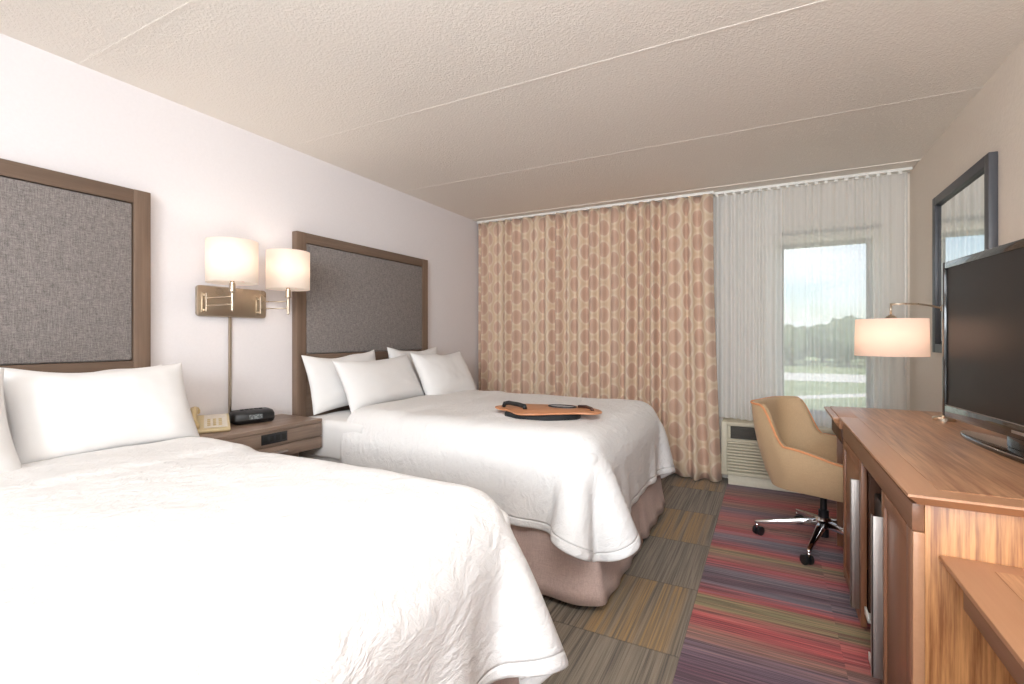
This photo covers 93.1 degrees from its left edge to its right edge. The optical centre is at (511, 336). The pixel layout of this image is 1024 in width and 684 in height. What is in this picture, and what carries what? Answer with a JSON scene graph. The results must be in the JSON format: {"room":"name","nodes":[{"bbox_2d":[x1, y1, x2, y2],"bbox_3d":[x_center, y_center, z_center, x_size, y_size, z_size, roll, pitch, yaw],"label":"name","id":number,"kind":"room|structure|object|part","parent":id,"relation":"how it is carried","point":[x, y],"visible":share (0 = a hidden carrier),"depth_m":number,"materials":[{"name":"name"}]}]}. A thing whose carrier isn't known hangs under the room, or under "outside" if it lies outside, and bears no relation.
{"room":"hotel room","nodes":[
{"label":"hotel room","id":0,"kind":"room"},
{"bbox_2d":[0,33,478,415],"bbox_3d":[-2.489,-0.005,1.325,0.100,2.470,9.220,0,0,28],"label":"wall","id":1,"kind":"structure","parent":0,"point":[205,176],"depth_m":2.75,"materials":[{"name":"paint"}]},
{"bbox_2d":[0,158,150,372],"bbox_3d":[-2.143,0.256,1.820,0.049,1.948,1.378,0,0,28],"label":"headboard","id":2,"kind":"object","parent":1,"relation":"attached to","point":[75,251],"visible":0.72,"depth_m":2.15,"materials":[{"name":"grey fabric"}]},
{"bbox_3d":[-2.143,-0.684,1.820,0.048,0.068,1.230,0,0,28],"label":"rail","id":3,"kind":"part","parent":2,"relation":"part of","materials":[{"name":"brown wood"}]},
{"bbox_3d":[-2.146,0.522,1.821,0.043,0.815,1.230,0,0,28],"label":"panel","id":4,"kind":"part","parent":2,"relation":"part of","materials":[{"name":"brown wood"}]},
{"bbox_3d":[-1.839,0.256,2.396,0.049,1.948,0.074,0,0,28],"label":"rail","id":5,"kind":"part","parent":2,"relation":"part of","materials":[{"name":"brown wood"}]},
{"bbox_2d":[195,237,309,413],"bbox_3d":[-1.450,-0.011,2.767,0.391,1.009,0.634,0,0,28],"label":"wall sconce","id":6,"kind":"object","parent":1,"relation":"attached to","point":[231,261],"visible":0.98,"depth_m":2.74,"materials":[{"name":"white fabric"}]},
{"bbox_3d":[-1.573,-0.193,2.606,0.215,0.049,0.007,0,0,25],"label":"swing arm","id":7,"kind":"part","parent":6,"relation":"part of","materials":[{"name":"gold metal"}]},
{"bbox_3d":[-1.637,0.190,2.814,0.015,0.609,0.013,0,0,28],"label":"cord","id":8,"kind":"part","parent":6,"relation":"part of","materials":[{"name":"gold metal"}]},
{"bbox_3d":[-1.476,-0.395,2.560,0.244,0.221,0.244,0,0,28],"label":"lamp shade","id":9,"kind":"part","parent":6,"relation":"part of","materials":[{"name":"fabric"}]},
{"bbox_3d":[-1.438,-0.193,2.936,0.166,0.049,0.007,0,0,-1],"label":"swing arm","id":10,"kind":"part","parent":6,"relation":"part of","materials":[{"name":"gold metal"}]},
{"bbox_3d":[-1.356,-0.402,2.937,0.244,0.227,0.244,0,0,28],"label":"lamp shade","id":11,"kind":"part","parent":6,"relation":"part of","materials":[{"name":"fabric"}]},
{"bbox_2d":[292,231,427,416],"bbox_3d":[-1.104,0.268,3.788,0.049,1.925,1.380,0,0,28],"label":"headboard","id":12,"kind":"object","parent":1,"relation":"attached to","point":[360,299],"visible":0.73,"depth_m":3.59,"materials":[{"name":"grey fabric"}]},
{"bbox_3d":[-1.409,0.268,3.211,0.049,1.925,0.074,0,0,28],"label":"rail","id":13,"kind":"part","parent":12,"relation":"part of","materials":[{"name":"brown wood"}]},
{"bbox_3d":[-1.105,-0.256,3.789,0.045,0.736,1.224,0,0,28],"label":"upholstered panel","id":14,"kind":"part","parent":12,"relation":"part of","materials":[{"name":"grey fabric"}]},
{"bbox_3d":[-1.106,0.522,3.790,0.043,0.815,1.232,0,0,28],"label":"panel","id":15,"kind":"part","parent":12,"relation":"part of","materials":[{"name":"brown wood"}]},
{"bbox_3d":[-1.104,-0.661,3.788,0.048,0.068,1.232,0,0,28],"label":"rail","id":16,"kind":"part","parent":12,"relation":"part of","materials":[{"name":"brown wood"}]},
{"bbox_3d":[-0.799,0.268,4.366,0.049,1.925,0.074,0,0,28],"label":"rail","id":17,"kind":"part","parent":12,"relation":"part of","materials":[{"name":"brown wood"}]},
{"bbox_2d":[0,0,1023,221],"bbox_3d":[-0.792,-1.290,0.458,3.912,0.100,9.470,0,0,28],"label":"ceiling","id":18,"kind":"structure","parent":0,"point":[287,73],"depth_m":2.32,"materials":[{"name":"white paint"}]},
{"bbox_2d":[79,0,197,64],"bbox_3d":[-0.326,-1.239,1.341,3.712,0.001,0.012,0,0,28],"label":"trim","id":19,"kind":"structure","parent":18,"relation":"attached to","point":[187,4],"depth_m":1.96,"materials":[{"name":"white paint"}]},
{"bbox_2d":[289,0,829,147],"bbox_3d":[0.181,-1.239,2.301,3.712,0.001,0.012,0,0,28],"label":"trim","id":20,"kind":"structure","parent":18,"relation":"attached to","point":[822,1],"depth_m":2.20,"materials":[{"name":"white"}]},
{"bbox_2d":[402,87,982,191],"bbox_3d":[0.697,-1.239,3.278,3.712,0.001,0.012,0,0,28],"label":"trim","id":21,"kind":"structure","parent":18,"relation":"attached to","point":[980,87],"depth_m":2.95,"materials":[{"name":"white paint"}]},
{"bbox_2d":[477,167,912,223],"bbox_3d":[1.289,-1.220,4.402,3.690,0.040,0.140,0,0,28],"label":"track","id":22,"kind":"object","parent":18,"relation":"attached to","point":[905,169],"visible":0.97,"depth_m":4.05,"materials":[{"name":"white plastic"}]},
{"bbox_3d":[0.673,-1.228,4.665,2.355,0.024,0.030,0,0,28],"label":"drape rail","id":23,"kind":"part","parent":22,"relation":"part of","materials":[{"name":"white plastic"}]},
{"bbox_2d":[478,194,722,481],"bbox_3d":[0.698,0.002,4.644,2.405,2.433,0.140,0,0,28],"label":"curtain","id":24,"kind":"object","parent":22,"relation":"hanging from","point":[615,302],"visible":0.72,"depth_m":4.53,"materials":[{"name":"beige fabric"}]},
{"bbox_2d":[713,188,782,420],"bbox_3d":[1.959,-0.255,4.056,0.531,1.900,0.067,0,0,28],"label":"sheer curtain","id":25,"kind":"object","parent":22,"relation":"hanging from","point":[747,228],"visible":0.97,"depth_m":4.05,"materials":[{"name":"white fabric"}]},
{"bbox_2d":[782,172,907,427],"bbox_3d":[2.541,-0.250,3.738,0.807,1.910,0.048,0,0,28],"label":"sheer curtain","id":26,"kind":"object","parent":22,"relation":"hanging from","point":[843,241],"visible":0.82,"depth_m":3.75,"materials":[{"name":"white fabric"}]},
{"bbox_2d":[904,172,906,375],"bbox_3d":[2.860,-0.460,3.526,0.012,1.480,0.015,0,0,5],"label":"wand","id":27,"kind":"object","parent":22,"relation":"hanging from","point":[905,262],"visible":0.81,"depth_m":3.52,"materials":[{"name":"white plastic"}]},
{"bbox_2d":[471,159,920,219],"bbox_3d":[1.213,-1.238,4.256,3.712,0.005,0.012,0,0,28],"label":"trim","id":28,"kind":"structure","parent":18,"relation":"attached to","point":[919,159],"depth_m":4.00,"materials":[{"name":"white paint"}]},
{"bbox_2d":[541,473,880,683],"bbox_3d":[-0.792,1.280,0.458,3.912,0.100,9.470,0,0,28],"label":"floor","id":29,"kind":"structure","parent":0,"point":[705,598],"depth_m":2.19,"materials":[{"name":"carpet"}]},
{"bbox_2d":[199,414,321,456],"bbox_3d":[-1.476,0.863,2.717,0.391,0.735,0.717,0,0,28],"label":"nightstand","id":30,"kind":"object","parent":29,"relation":"on","point":[291,435],"visible":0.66,"depth_m":2.72,"materials":[{"name":"brown wood"}]},
{"bbox_2d":[190,406,230,433],"bbox_3d":[-1.632,0.436,2.580,0.227,0.118,0.262,0,0,-32],"label":"telephone","id":31,"kind":"object","parent":30,"relation":"on","point":[212,423],"visible":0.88,"depth_m":2.55,"materials":[{"name":"beige plastic"}]},
{"bbox_2d":[229,407,274,424],"bbox_3d":[-1.506,0.456,2.812,0.133,0.078,0.224,0,0,44],"label":"clock radio","id":32,"kind":"object","parent":30,"relation":"on","point":[264,414],"visible":0.92,"depth_m":2.77,"materials":[{"name":"black plastic"}]},
{"bbox_3d":[-1.305,0.555,2.667,0.004,0.056,0.158,0,0,28],"label":"outlet panel","id":33,"kind":"part","parent":30,"relation":"part of","materials":[{"name":"black plastic"}]},
{"bbox_3d":[-1.301,0.636,2.654,0.023,0.012,0.160,0,0,28],"label":"handle","id":34,"kind":"part","parent":30,"relation":"part of","materials":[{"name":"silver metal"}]},
{"bbox_3d":[-1.328,0.636,2.639,0.011,0.068,0.713,0,0,28],"label":"drawer","id":35,"kind":"part","parent":30,"relation":"part of","materials":[{"name":"brown wood"}]},
{"bbox_2d":[299,452,665,606],"bbox_3d":[-0.156,0.881,3.294,2.085,0.698,1.594,0,0,28],"label":"bed","id":36,"kind":"object","parent":29,"relation":"on","point":[559,575],"visible":0.17,"depth_m":2.26,"materials":[{"name":"white fabric"}]},
{"bbox_2d":[302,410,363,459],"bbox_3d":[-0.753,0.621,3.607,0.517,0.228,1.511,0,0,28],"label":"sheet","id":37,"kind":"object","parent":36,"relation":"on","point":[334,424],"visible":0.11,"depth_m":2.95,"materials":[{"name":"white fabric"}]},
{"bbox_2d":[301,350,375,414],"bbox_3d":[-1.151,0.297,3.391,0.190,0.405,0.659,0,0,28],"label":"pillow","id":38,"kind":"object","parent":37,"relation":"on","point":[326,387],"visible":0.53,"depth_m":3.18,"materials":[{"name":"white fabric"}]},
{"bbox_2d":[332,354,423,412],"bbox_3d":[-0.908,0.313,3.435,0.239,0.359,0.777,0,0,28],"label":"pillow","id":39,"kind":"object","parent":37,"relation":"on","point":[365,383],"visible":0.96,"depth_m":3.28,"materials":[{"name":"white fabric"}]},
{"bbox_2d":[387,347,437,391],"bbox_3d":[-0.784,0.282,4.055,0.181,0.405,0.642,0,0,28],"label":"pillow","id":40,"kind":"object","parent":37,"relation":"on","point":[392,353],"visible":0.16,"depth_m":3.93,"materials":[{"name":"white fabric"}]},
{"bbox_3d":[-0.181,0.661,3.307,2.028,0.258,1.480,0,0,28],"label":"mattress","id":41,"kind":"part","parent":36,"relation":"part of","materials":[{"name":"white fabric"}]},
{"bbox_2d":[340,390,674,561],"bbox_3d":[0.064,0.723,3.142,1.747,0.588,1.852,0,0,25],"label":"comforter","id":42,"kind":"object","parent":36,"relation":"on","point":[534,471],"visible":0.82,"depth_m":2.48,"materials":[{"name":"white fabric"}]},
{"bbox_2d":[410,351,476,394],"bbox_3d":[-0.532,0.303,3.936,0.245,0.365,0.646,0,0,28],"label":"pillow","id":43,"kind":"object","parent":42,"relation":"on","point":[449,373],"visible":0.9,"depth_m":3.79,"materials":[{"name":"white fabric"}]},
{"bbox_2d":[495,401,601,420],"bbox_3d":[0.199,0.422,2.807,0.591,0.097,0.392,0,0,-3],"label":"desk","id":44,"kind":"object","parent":42,"relation":"on","point":[517,410],"visible":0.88,"depth_m":2.71,"materials":[{"name":"brown wood"}]},
{"bbox_2d":[504,411,580,420],"bbox_3d":[0.180,0.446,2.763,0.404,0.048,0.346,0,0,28],"label":"cushion","id":45,"kind":"object","parent":44,"relation":"on","point":[527,415],"depth_m":2.63,"materials":[{"name":"black fabric"}]},
{"bbox_2d":[491,509,518,683],"bbox_3d":[-1.197,0.881,1.322,2.085,0.698,1.594,0,0,28],"label":"bed","id":46,"kind":"object","parent":29,"relation":"on","point":[506,517],"visible":0.02,"depth_m":1.45,"materials":[{"name":"white fabric"}]},
{"bbox_2d":[0,437,567,683],"bbox_3d":[-0.951,0.772,1.192,1.794,0.686,1.859,0,0,28],"label":"comforter","id":47,"kind":"object","parent":46,"relation":"on","point":[184,560],"visible":1,"depth_m":1.06,"materials":[{"name":"white fabric"}]},
{"bbox_2d":[0,368,21,473],"bbox_3d":[-1.837,0.296,1.377,0.261,0.378,0.648,0,0,28],"label":"pillow","id":48,"kind":"object","parent":47,"relation":"on","point":[9,459],"visible":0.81,"depth_m":1.60,"materials":[{"name":"white fabric"}]},
{"bbox_3d":[-1.222,0.661,1.335,2.028,0.258,1.480,0,0,28],"label":"mattress","id":49,"kind":"part","parent":46,"relation":"part of","materials":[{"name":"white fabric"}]},
{"bbox_2d":[750,396,842,564],"bbox_3d":[1.824,0.812,2.842,0.700,0.835,0.723,0,0,-40],"label":"desk chair","id":50,"kind":"object","parent":29,"relation":"on","point":[796,455],"visible":0.7,"depth_m":2.85,"materials":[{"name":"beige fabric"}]},
{"bbox_3d":[1.661,1.116,2.949,0.335,0.080,0.047,0,0,26],"label":"leg","id":51,"kind":"part","parent":50,"relation":"part of","materials":[{"name":"silver metal"}]},
{"bbox_3d":[1.866,1.116,3.058,0.047,0.080,0.335,0,0,8],"label":"leg","id":52,"kind":"part","parent":50,"relation":"part of","materials":[{"name":"silver metal"}]},
{"bbox_3d":[1.702,1.116,2.720,0.047,0.080,0.335,0,0,44],"label":"leg","id":53,"kind":"part","parent":50,"relation":"part of","materials":[{"name":"silver metal"}]},
{"bbox_3d":[1.932,1.116,2.688,0.047,0.080,0.335,0,0,-28],"label":"leg","id":54,"kind":"part","parent":50,"relation":"part of","materials":[{"name":"silver metal"}]},
{"bbox_2d":[868,651,870,665],"bbox_3d":[1.340,1.195,1.780,0.042,0.030,0.070,0,0,28],"label":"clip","id":55,"kind":"object","parent":29,"relation":"on","point":[869,653],"visible":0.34,"depth_m":1.80,"materials":[{"name":"silver metal"}]},
{"bbox_2d":[824,406,971,546],"bbox_3d":[2.056,0.820,2.568,0.643,0.820,0.459,0,0,28],"label":"writing desk","id":56,"kind":"object","parent":29,"relation":"on","point":[834,412],"visible":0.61,"depth_m":2.63,"materials":[{"name":"brown wood"}]},
{"bbox_3d":[2.176,0.853,2.730,0.581,0.754,0.020,0,0,28],"label":"panel","id":57,"kind":"part","parent":56,"relation":"part of","materials":[{"name":"brown wood"}]},
{"bbox_2d":[854,303,955,421],"bbox_3d":[1.963,0.119,2.424,0.412,0.582,0.302,0,0,28],"label":"desk lamp","id":58,"kind":"object","parent":56,"relation":"on","point":[889,336],"visible":0.86,"depth_m":2.34,"materials":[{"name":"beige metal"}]},
{"bbox_3d":[1.914,0.003,2.450,0.302,0.185,0.302,0,0,28],"label":"lamp shade","id":59,"kind":"part","parent":58,"relation":"part of","materials":[{"name":"fabric"}]},
{"bbox_3d":[2.025,-0.151,2.417,0.232,0.042,0.012,0,0,17],"label":"arm","id":60,"kind":"part","parent":58,"relation":"part of","materials":[{"name":"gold metal"}]},
{"bbox_2d":[839,417,1023,683],"bbox_3d":[1.628,0.820,1.744,0.630,0.820,1.395,0,0,28],"label":"media cabinet","id":61,"kind":"object","parent":29,"relation":"on","point":[943,493],"visible":0.96,"depth_m":1.41,"materials":[{"name":"brown wood"}]},
{"bbox_3d":[1.460,0.877,2.068,0.030,0.545,0.024,0,0,28],"label":"door pull","id":62,"kind":"part","parent":61,"relation":"part of","materials":[{"name":"silver metal"}]},
{"bbox_3d":[1.582,0.860,2.246,0.020,0.681,0.546,0,0,28],"label":"door","id":63,"kind":"part","parent":61,"relation":"part of","materials":[{"name":"brown wood"}]},
{"bbox_3d":[1.964,0.874,2.344,0.596,0.713,0.020,0,0,28],"label":"panel","id":64,"kind":"part","parent":61,"relation":"part of","materials":[{"name":"brown wood"}]},
{"bbox_3d":[1.660,1.173,1.747,0.554,0.015,1.318,0,0,28],"label":"panel","id":65,"kind":"part","parent":61,"relation":"part of","materials":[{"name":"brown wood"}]},
{"bbox_2d":[865,606,870,623],"bbox_3d":[1.377,1.065,1.851,0.042,0.030,0.070,0,0,28],"label":"clip","id":66,"kind":"object","parent":61,"relation":"attached to","point":[868,615],"visible":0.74,"depth_m":1.84,"materials":[{"name":"silver metal"}]},
{"bbox_3d":[1.236,0.877,1.643,0.030,0.545,0.024,0,0,28],"label":"door pull","id":67,"kind":"part","parent":61,"relation":"part of","materials":[{"name":"silver metal"}]},
{"bbox_2d":[874,493,880,516],"bbox_3d":[1.617,0.897,1.679,0.532,0.534,0.360,0,0,28],"label":"mini fridge","id":68,"kind":"object","parent":61,"relation":"on","point":[877,497],"visible":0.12,"depth_m":1.92,"materials":[{"name":"black plastic"}]},
{"bbox_3d":[1.176,0.860,1.476,0.020,0.681,0.381,0,0,28],"label":"door","id":69,"kind":"part","parent":61,"relation":"part of","materials":[{"name":"brown wood"}]},
{"bbox_3d":[1.348,0.836,1.154,0.575,0.788,0.020,0,0,28],"label":"panel","id":70,"kind":"part","parent":61,"relation":"part of","materials":[{"name":"brown wood"}]},
{"bbox_2d":[942,238,1023,463],"bbox_3d":[1.756,0.038,1.651,0.150,0.743,1.120,0,0,21],"label":"television","id":71,"kind":"object","parent":61,"relation":"on","point":[983,291],"visible":1,"depth_m":1.86,"materials":[{"name":"black plastic"}]},
{"bbox_2d":[939,555,1023,683],"bbox_3d":[0.890,0.897,0.257,0.548,0.665,1.986,0,0,28],"label":"bench","id":72,"kind":"object","parent":29,"relation":"on","point":[993,594],"visible":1,"depth_m":1.05,"materials":[{"name":"brown wood"}]},
{"bbox_2d":[719,172,909,477],"bbox_3d":[1.383,-0.005,4.579,3.912,2.470,0.150,0,0,28],"label":"wall","id":73,"kind":"structure","parent":0,"point":[908,236],"depth_m":3.65,"materials":[{"name":"paint"}]},
{"bbox_2d":[721,418,834,493],"bbox_3d":[2.261,0.968,3.904,1.045,0.525,0.223,0,0,28],"label":"air conditioner","id":74,"kind":"object","parent":73,"relation":"attached to","point":[741,458],"visible":0.4,"depth_m":3.98,"materials":[{"name":"beige plastic"}]},
{"bbox_2d":[731,426,756,439],"bbox_3d":[2.116,0.790,3.874,0.675,0.100,0.012,0,0,28],"label":"control panel","id":75,"kind":"object","parent":74,"relation":"attached to","point":[737,432],"depth_m":3.98,"materials":[{"name":"black plastic"}]},
{"bbox_2d":[910,40,1023,411],"bbox_3d":[0.882,-0.005,-0.454,0.100,2.470,9.220,0,0,28],"label":"wall","id":76,"kind":"structure","parent":0,"point":[993,120],"depth_m":2.63,"materials":[{"name":"paint"}]},
{"bbox_2d":[932,151,997,352],"bbox_3d":[2.436,-0.383,2.635,0.034,0.955,0.875,0,0,28],"label":"wall mirror","id":77,"kind":"object","parent":76,"relation":"attached to","point":[965,213],"visible":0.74,"depth_m":2.60,"materials":[{"name":"wood"}]},
{"bbox_2d":[939,171,983,343],"bbox_3d":[2.442,-0.383,2.632,0.014,0.851,0.771,0,0,28],"label":"mirror glass","id":78,"kind":"object","parent":77,"relation":"attached to","point":[961,209],"depth_m":2.62,"materials":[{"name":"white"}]},
{"bbox_3d":[-1.794,0.621,1.635,0.517,0.228,1.511,0,0,28],"label":"sheet","id":79,"kind":"object","parent":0,"visible":0},
{"bbox_2d":[4,364,161,433],"bbox_3d":[-1.855,0.310,2.121,0.217,0.350,0.648,0,0,28],"label":"pillow","id":80,"kind":"object","parent":79,"relation":"on","point":[161,364],"visible":0.02,"depth_m":1.87,"materials":[{"name":"white fabric"}]},
{"bbox_2d":[0,363,199,463],"bbox_3d":[-1.660,0.298,2.007,0.253,0.375,0.647,0,0,28],"label":"pillow","id":81,"kind":"object","parent":79,"relation":"on","point":[52,415],"visible":0.9,"depth_m":1.89,"materials":[{"name":"white fabric"}]}
]}

